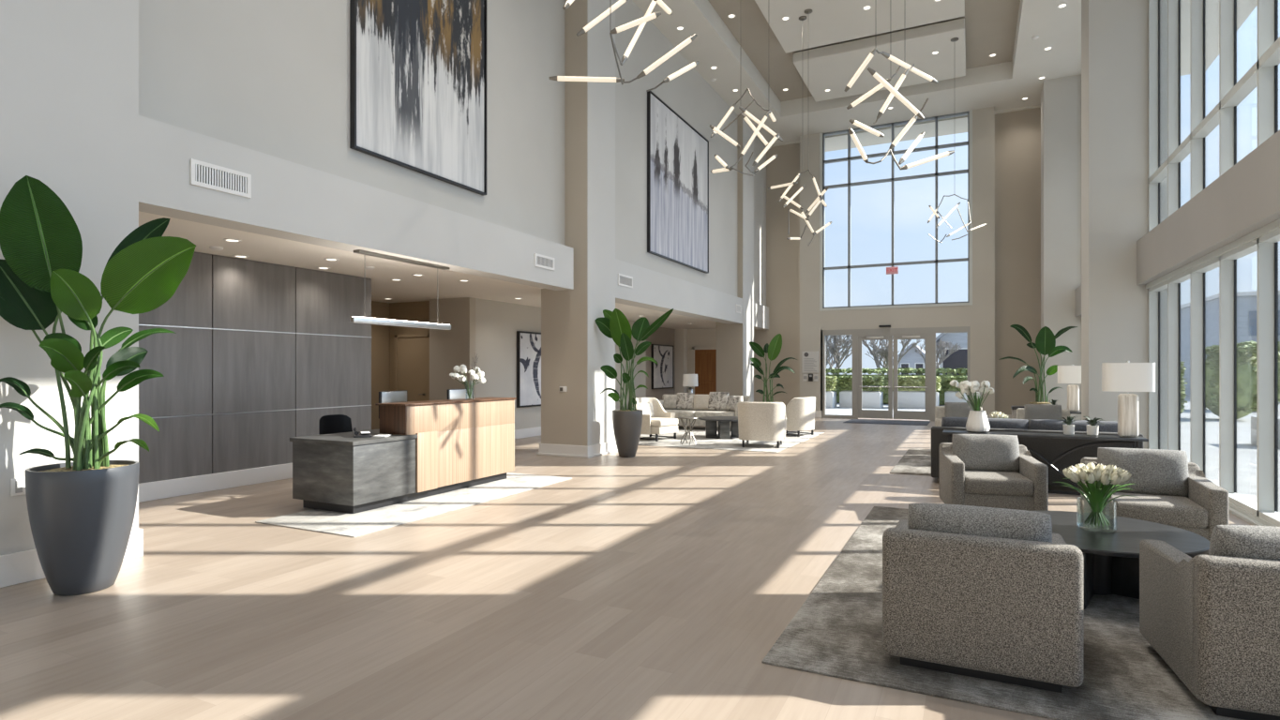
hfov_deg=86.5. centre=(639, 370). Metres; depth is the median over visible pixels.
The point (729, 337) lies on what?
column
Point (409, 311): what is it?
wall
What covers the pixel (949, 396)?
planter
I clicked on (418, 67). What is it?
painting
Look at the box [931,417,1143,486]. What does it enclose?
sofa
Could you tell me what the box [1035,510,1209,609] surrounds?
coffee table
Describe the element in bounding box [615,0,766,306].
wall
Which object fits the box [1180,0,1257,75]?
roof eave
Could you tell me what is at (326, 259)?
recessed light
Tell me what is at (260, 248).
ceiling
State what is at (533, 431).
trim
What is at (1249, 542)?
pillow
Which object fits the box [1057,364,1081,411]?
table lamp
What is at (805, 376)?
card
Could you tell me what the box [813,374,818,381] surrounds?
card
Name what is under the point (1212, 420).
ground
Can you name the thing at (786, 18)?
recessed light
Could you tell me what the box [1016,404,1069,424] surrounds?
lounge chair
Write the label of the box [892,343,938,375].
house
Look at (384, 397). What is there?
computer monitor
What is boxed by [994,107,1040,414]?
wall
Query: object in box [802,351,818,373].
sign
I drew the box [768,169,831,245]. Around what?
chandelier
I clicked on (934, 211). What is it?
chandelier
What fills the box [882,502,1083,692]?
armchair
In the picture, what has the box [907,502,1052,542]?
pillow
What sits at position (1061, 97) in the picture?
column
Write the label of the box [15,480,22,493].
socket
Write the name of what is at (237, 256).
recessed light
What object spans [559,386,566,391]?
thermostat
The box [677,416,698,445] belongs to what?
side table
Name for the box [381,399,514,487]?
panel
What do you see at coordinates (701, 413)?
seat cushion
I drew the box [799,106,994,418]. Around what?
wall
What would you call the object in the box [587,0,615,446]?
wall
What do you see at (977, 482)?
seat cushion
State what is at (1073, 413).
console
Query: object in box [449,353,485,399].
flower vase
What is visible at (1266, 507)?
window
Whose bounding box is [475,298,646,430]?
wall
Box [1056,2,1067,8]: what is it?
recessed light
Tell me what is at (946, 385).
hedge
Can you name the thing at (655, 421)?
seat cushion
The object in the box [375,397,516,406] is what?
countertop
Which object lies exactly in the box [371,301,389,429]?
wall
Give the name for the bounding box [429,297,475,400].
wall
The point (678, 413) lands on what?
seat cushion
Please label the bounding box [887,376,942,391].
hedge
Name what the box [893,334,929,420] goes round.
door
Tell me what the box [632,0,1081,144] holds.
ceiling
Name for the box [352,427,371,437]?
desk phone
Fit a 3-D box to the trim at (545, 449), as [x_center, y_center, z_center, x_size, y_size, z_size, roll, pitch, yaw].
[-1.116,1.400,12.345,1.070,0.200,1.120,0,0,26]
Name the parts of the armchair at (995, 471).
armrest, backrest, seat, armrest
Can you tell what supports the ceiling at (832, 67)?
hanging from the ceiling
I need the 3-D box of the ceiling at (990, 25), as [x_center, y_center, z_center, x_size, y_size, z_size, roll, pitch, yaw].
[3.033,-8.025,10.984,6.200,0.150,17.600,0,0,26]
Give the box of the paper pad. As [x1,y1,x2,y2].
[373,434,391,436]
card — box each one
[802,374,807,381]
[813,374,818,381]
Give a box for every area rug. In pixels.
[255,472,572,537]
[638,426,824,452]
[761,506,1244,719]
[889,448,931,475]
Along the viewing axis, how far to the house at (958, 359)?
38.04 m
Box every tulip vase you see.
[989,410,1008,418]
[1057,462,1138,532]
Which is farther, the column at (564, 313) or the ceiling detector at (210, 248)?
the column at (564, 313)
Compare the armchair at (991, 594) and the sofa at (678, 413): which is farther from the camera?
the sofa at (678, 413)
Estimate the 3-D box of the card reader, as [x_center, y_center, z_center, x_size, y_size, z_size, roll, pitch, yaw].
[5.420,0.230,21.603,0.140,0.240,0.023,0,0,26]
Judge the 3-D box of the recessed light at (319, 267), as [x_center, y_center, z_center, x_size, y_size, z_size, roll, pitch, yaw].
[-4.468,-1.444,9.598,0.184,0.012,0.184,0,0,26]
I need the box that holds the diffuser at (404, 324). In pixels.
[355,322,449,330]
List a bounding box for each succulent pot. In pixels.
[1046,399,1057,405]
[1057,416,1079,435]
[1083,416,1104,436]
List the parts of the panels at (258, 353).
wall panel, wall panel, wall panel, wall panel, wall panel, wall panel, wall panel, wall panel, wall panel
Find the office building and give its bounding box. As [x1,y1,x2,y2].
[1180,290,1279,395]
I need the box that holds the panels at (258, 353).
[138,251,371,483]
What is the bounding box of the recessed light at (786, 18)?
[781,15,789,20]
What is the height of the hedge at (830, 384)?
0.627 m
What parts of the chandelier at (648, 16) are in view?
branch rod, branch rod, branch rod, branch rod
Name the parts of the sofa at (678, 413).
seat, backrest, armrest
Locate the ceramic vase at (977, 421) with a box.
[949,379,993,432]
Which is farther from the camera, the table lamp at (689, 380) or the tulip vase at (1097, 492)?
the table lamp at (689, 380)
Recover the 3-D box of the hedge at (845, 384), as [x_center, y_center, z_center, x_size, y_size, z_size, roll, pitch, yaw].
[9.070,0.526,27.869,1.806,0.628,0.985,0,0,26]
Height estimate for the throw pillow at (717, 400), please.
0.460 m
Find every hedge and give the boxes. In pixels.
[825,367,967,405]
[825,376,838,391]
[837,376,885,391]
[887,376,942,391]
[942,376,967,391]
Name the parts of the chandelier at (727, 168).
branch rod, branch rod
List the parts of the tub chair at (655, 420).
seat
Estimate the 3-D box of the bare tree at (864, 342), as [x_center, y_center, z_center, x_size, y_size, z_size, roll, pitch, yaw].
[13.082,-1.079,37.309,4.205,5.258,2.789,0,0,23]
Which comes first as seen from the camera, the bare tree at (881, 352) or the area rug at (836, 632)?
the area rug at (836, 632)
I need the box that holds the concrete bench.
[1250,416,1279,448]
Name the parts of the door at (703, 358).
panel, panel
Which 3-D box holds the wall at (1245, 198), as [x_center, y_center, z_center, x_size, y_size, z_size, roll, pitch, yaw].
[8.089,-1.705,10.738,0.400,0.690,14.400,0,0,26]
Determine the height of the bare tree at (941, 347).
3.375 m
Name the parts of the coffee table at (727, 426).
block leg, block leg, plate, block leg, block leg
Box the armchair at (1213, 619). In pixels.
[1139,525,1279,719]
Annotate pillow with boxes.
[637,402,653,417]
[662,395,677,408]
[676,392,694,409]
[692,394,708,409]
[707,391,729,410]
[726,395,743,410]
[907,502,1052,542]
[944,402,973,417]
[951,434,1019,472]
[1097,447,1189,497]
[1208,525,1279,560]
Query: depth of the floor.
4.34 m
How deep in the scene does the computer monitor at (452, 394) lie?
9.33 m
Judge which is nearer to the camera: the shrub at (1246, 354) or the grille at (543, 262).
the grille at (543, 262)
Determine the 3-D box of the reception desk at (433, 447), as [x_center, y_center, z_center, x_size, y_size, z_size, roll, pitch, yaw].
[-2.740,0.933,8.369,0.965,1.110,2.770,0,0,26]
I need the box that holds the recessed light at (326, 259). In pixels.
[323,257,339,260]
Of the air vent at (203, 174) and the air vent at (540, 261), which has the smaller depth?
the air vent at (203, 174)
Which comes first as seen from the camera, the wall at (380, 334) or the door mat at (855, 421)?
the wall at (380, 334)
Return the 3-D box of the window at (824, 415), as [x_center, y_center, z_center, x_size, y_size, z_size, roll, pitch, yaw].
[6.224,0.165,21.301,0.970,2.670,0.140,0,0,26]
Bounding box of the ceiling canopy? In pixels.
[798,9,812,20]
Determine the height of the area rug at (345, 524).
0.012 m
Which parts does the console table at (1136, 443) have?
frame, frame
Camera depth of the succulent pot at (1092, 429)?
8.03 m
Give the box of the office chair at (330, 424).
[318,414,352,435]
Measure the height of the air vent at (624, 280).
0.220 m
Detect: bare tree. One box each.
[825,334,852,374]
[825,335,848,374]
[861,335,893,375]
[864,339,921,375]
[913,339,963,371]
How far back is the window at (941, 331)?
20.02 m
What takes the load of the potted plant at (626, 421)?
on the floor
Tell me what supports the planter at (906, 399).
on the ground at (1212, 420)
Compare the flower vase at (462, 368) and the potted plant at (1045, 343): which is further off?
the potted plant at (1045, 343)
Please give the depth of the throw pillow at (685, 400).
17.59 m
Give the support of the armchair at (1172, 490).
on the area rug at (836, 632)
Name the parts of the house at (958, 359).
pane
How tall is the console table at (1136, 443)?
0.725 m
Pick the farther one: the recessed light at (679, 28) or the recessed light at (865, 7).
the recessed light at (679, 28)
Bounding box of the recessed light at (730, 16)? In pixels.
[727,14,736,18]
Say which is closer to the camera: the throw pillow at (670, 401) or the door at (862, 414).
the throw pillow at (670, 401)
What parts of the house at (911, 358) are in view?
pane, pane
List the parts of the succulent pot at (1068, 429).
pot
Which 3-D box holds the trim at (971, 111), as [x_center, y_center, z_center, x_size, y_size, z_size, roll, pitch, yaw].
[7.641,-4.690,20.555,4.330,5.620,0.075,0,0,26]
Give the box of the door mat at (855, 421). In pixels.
[843,419,930,425]
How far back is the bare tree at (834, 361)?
37.04 m
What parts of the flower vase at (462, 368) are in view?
stem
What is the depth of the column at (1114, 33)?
10.95 m
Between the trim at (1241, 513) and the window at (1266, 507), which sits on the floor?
the trim at (1241, 513)
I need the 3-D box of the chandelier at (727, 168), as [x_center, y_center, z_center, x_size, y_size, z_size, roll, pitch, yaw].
[1.662,-5.316,10.514,1.254,4.688,0.776,0,0,-1]
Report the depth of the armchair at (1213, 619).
2.88 m
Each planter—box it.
[825,391,836,407]
[839,391,883,408]
[892,391,939,408]
[944,391,967,404]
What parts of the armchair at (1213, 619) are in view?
armrest, backrest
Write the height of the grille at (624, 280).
0.150 m
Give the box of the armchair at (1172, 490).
[1080,447,1228,557]
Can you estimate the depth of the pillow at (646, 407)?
14.82 m
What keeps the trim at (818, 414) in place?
attached to the wall at (980, 316)
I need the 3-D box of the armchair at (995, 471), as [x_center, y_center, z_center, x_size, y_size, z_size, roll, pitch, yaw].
[3.640,1.086,7.078,0.860,0.804,0.885,0,0,16]
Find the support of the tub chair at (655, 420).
on the area rug at (699, 433)
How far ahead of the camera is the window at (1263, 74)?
8.59 m
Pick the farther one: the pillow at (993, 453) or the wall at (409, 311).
the wall at (409, 311)
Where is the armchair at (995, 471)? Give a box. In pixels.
[939,434,1048,511]
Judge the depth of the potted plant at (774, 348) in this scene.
17.30 m
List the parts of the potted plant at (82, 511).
pot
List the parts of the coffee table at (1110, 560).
panel leg, panel leg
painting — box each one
[349,0,486,195]
[516,331,541,407]
[647,90,708,273]
[651,344,673,389]
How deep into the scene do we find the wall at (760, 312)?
21.93 m
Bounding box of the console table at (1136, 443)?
[942,429,1148,495]
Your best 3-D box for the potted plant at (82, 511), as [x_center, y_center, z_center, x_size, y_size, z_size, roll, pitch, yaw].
[-3.688,0.091,4.599,1.224,2.817,0.772,0,0,26]
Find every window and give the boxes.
[822,332,854,419]
[823,111,969,308]
[933,330,970,421]
[1148,0,1279,231]
[1148,227,1279,527]
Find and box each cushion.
[650,417,678,426]
[664,408,702,417]
[694,409,734,417]
[941,417,1029,429]
[964,469,1034,496]
[1029,419,1117,432]
[1113,492,1208,527]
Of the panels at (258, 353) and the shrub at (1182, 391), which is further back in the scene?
the shrub at (1182, 391)
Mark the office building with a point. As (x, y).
(1246, 301)
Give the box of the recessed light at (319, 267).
[316,266,331,269]
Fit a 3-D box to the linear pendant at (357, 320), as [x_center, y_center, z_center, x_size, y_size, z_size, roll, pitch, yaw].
[-2.878,-0.948,8.320,0.100,0.825,1.580,0,0,26]
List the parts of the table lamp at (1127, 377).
lamp shade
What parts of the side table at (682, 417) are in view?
leg, leg, leg, leg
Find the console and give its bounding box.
[1069,411,1081,414]
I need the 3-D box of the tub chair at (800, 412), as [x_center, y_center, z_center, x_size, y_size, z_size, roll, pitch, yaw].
[3.521,1.048,15.640,0.906,0.880,0.933,0,0,41]
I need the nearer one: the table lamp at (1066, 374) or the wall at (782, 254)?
the table lamp at (1066, 374)
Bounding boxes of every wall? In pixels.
[0,0,753,556]
[138,0,564,245]
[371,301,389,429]
[389,301,429,391]
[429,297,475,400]
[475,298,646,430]
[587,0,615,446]
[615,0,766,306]
[646,327,674,400]
[674,329,687,394]
[687,142,799,406]
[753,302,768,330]
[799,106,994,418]
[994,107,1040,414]
[1075,129,1279,316]
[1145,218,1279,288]
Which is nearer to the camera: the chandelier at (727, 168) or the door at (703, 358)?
the chandelier at (727, 168)
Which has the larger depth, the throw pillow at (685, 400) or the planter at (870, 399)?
the planter at (870, 399)
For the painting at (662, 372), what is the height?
1.472 m
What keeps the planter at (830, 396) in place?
on the ground at (1212, 420)
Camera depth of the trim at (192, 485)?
8.44 m
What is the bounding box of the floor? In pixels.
[0,417,1253,719]
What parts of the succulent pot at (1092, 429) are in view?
pot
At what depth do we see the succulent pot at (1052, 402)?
12.85 m
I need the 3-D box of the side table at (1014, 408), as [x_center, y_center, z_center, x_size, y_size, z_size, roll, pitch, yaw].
[8.559,1.150,15.183,0.460,0.700,0.420,0,0,26]
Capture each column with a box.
[541,0,587,446]
[716,114,742,395]
[1040,75,1081,420]
[1081,0,1167,450]
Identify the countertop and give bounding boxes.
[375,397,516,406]
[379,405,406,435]
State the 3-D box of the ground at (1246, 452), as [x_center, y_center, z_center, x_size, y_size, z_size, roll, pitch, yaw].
[26.506,1.615,-17.218,57.250,0.170,52.350,0,0,26]
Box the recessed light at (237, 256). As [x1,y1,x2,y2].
[232,255,249,257]
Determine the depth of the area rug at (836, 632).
3.51 m
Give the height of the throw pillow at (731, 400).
0.377 m
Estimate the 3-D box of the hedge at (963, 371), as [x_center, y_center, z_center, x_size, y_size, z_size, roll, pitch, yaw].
[12.133,0.685,30.504,15.090,1.630,1.346,0,0,26]
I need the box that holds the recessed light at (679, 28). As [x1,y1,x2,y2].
[676,26,684,30]
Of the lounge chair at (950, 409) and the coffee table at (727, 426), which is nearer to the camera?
the lounge chair at (950, 409)
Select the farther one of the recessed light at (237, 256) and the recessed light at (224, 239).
the recessed light at (237, 256)
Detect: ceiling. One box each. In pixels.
[138,210,716,329]
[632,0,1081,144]
[707,0,1020,101]
[754,0,964,53]
[765,105,1040,151]
[792,17,965,101]
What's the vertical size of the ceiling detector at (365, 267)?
0.032 m
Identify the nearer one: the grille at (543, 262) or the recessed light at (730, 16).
the grille at (543, 262)
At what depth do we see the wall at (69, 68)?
5.41 m
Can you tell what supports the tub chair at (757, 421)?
on the area rug at (699, 433)
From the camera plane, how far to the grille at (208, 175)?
6.07 m
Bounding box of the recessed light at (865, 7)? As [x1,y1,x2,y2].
[862,5,871,10]
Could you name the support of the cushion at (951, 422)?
on the sofa at (1049, 449)
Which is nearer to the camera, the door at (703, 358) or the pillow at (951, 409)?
the pillow at (951, 409)
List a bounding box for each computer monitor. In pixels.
[378,390,406,419]
[447,388,472,399]
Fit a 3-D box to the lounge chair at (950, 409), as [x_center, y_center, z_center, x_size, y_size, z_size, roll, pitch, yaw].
[5.841,1.037,12.293,0.840,0.902,0.780,0,0,12]
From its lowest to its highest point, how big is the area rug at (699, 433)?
0.012 m
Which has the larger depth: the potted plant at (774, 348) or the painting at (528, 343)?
the potted plant at (774, 348)
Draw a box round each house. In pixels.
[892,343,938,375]
[935,332,967,375]
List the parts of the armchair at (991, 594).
armrest, armrest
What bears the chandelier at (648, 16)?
hanging from the ceiling at (990, 25)
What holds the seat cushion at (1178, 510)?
on the armchair at (1172, 490)
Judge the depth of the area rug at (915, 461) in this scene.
10.84 m
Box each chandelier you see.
[549,0,699,91]
[709,88,783,176]
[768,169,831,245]
[843,48,954,170]
[927,194,986,242]
[950,37,958,42]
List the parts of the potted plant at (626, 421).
pot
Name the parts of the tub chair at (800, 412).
leg rail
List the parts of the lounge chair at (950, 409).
armrest, backrest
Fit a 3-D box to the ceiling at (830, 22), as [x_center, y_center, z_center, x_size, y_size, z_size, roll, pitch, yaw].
[3.670,-7.780,12.287,3.900,0.240,7.300,0,0,26]
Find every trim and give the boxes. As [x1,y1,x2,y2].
[0,527,143,587]
[138,463,292,502]
[514,426,541,439]
[536,440,617,458]
[814,410,1011,419]
[819,109,972,311]
[822,326,970,421]
[1212,481,1279,527]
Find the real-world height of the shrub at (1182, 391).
1.845 m
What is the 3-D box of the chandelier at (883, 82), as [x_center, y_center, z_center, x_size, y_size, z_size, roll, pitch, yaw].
[3.165,-5.200,8.247,1.467,5.501,0.757,0,0,-5]
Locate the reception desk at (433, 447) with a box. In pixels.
[289,397,516,513]
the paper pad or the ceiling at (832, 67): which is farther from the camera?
the ceiling at (832, 67)
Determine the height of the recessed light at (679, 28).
0.012 m
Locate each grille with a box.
[195,164,246,193]
[536,256,553,268]
[619,275,632,286]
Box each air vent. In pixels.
[190,158,251,198]
[534,253,554,271]
[617,273,632,288]
[736,304,740,313]
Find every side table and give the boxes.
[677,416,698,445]
[1010,406,1024,419]
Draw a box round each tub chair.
[632,397,678,441]
[737,401,786,448]
[785,396,815,436]
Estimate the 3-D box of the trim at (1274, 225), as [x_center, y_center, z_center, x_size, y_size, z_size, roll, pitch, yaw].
[6.562,-1.325,7.478,0.280,0.070,7.200,0,0,26]
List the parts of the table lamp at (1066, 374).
lamp shade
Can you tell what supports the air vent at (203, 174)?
in the wall at (69, 68)
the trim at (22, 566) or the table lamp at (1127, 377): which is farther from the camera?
the table lamp at (1127, 377)
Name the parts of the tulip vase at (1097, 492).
stem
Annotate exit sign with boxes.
[886,262,898,274]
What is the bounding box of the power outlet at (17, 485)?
[10,477,25,496]
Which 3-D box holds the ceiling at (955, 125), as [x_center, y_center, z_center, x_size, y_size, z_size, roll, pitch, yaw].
[8.375,-7.675,21.396,9.250,0.450,1.400,0,0,26]
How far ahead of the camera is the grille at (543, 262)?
10.66 m
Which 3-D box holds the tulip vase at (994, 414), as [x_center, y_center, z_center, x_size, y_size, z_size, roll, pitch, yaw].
[5.595,0.852,10.625,0.285,0.432,0.309,0,0,26]
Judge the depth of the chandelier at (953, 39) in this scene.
15.65 m
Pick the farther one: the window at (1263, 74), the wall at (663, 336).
the wall at (663, 336)
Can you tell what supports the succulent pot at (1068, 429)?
on the console table at (1136, 443)
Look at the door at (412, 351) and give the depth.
14.29 m
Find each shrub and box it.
[1180,361,1187,413]
[1205,345,1257,419]
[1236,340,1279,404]
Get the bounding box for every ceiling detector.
[209,246,223,250]
[363,266,375,270]
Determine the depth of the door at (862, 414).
20.72 m
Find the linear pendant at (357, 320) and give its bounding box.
[349,249,451,330]
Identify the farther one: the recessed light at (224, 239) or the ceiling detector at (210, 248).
the ceiling detector at (210, 248)
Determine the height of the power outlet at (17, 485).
0.120 m
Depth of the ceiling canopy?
14.61 m
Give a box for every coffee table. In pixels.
[697,416,738,439]
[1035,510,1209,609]
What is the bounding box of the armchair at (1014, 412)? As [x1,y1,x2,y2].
[1011,409,1016,419]
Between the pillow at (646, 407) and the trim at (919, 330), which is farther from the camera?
the trim at (919, 330)
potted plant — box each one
[0,175,195,595]
[595,308,673,457]
[749,333,797,402]
[998,324,1077,404]
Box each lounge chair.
[934,402,982,426]
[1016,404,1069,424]
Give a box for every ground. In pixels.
[825,394,1279,430]
[1180,428,1279,512]
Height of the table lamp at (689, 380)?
0.800 m
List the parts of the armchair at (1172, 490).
armrest, backrest, seat, armrest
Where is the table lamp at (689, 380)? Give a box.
[682,374,698,392]
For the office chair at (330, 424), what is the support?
on the floor
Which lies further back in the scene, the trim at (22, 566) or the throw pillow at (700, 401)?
the throw pillow at (700, 401)
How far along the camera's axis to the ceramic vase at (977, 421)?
8.52 m
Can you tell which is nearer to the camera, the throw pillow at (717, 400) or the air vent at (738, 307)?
the throw pillow at (717, 400)
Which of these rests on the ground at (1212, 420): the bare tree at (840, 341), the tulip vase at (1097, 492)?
the bare tree at (840, 341)
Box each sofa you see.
[659,394,751,426]
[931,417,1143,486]
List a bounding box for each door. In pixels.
[394,333,429,401]
[692,346,716,394]
[858,335,892,419]
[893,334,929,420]
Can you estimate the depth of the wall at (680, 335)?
23.83 m
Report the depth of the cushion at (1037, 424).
8.51 m
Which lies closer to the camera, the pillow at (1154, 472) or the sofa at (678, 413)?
the pillow at (1154, 472)
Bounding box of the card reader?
[808,374,813,381]
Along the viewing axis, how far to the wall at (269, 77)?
7.46 m
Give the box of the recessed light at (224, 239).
[223,238,241,241]
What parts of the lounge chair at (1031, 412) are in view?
backrest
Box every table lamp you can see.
[682,374,698,392]
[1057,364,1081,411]
[1101,361,1155,437]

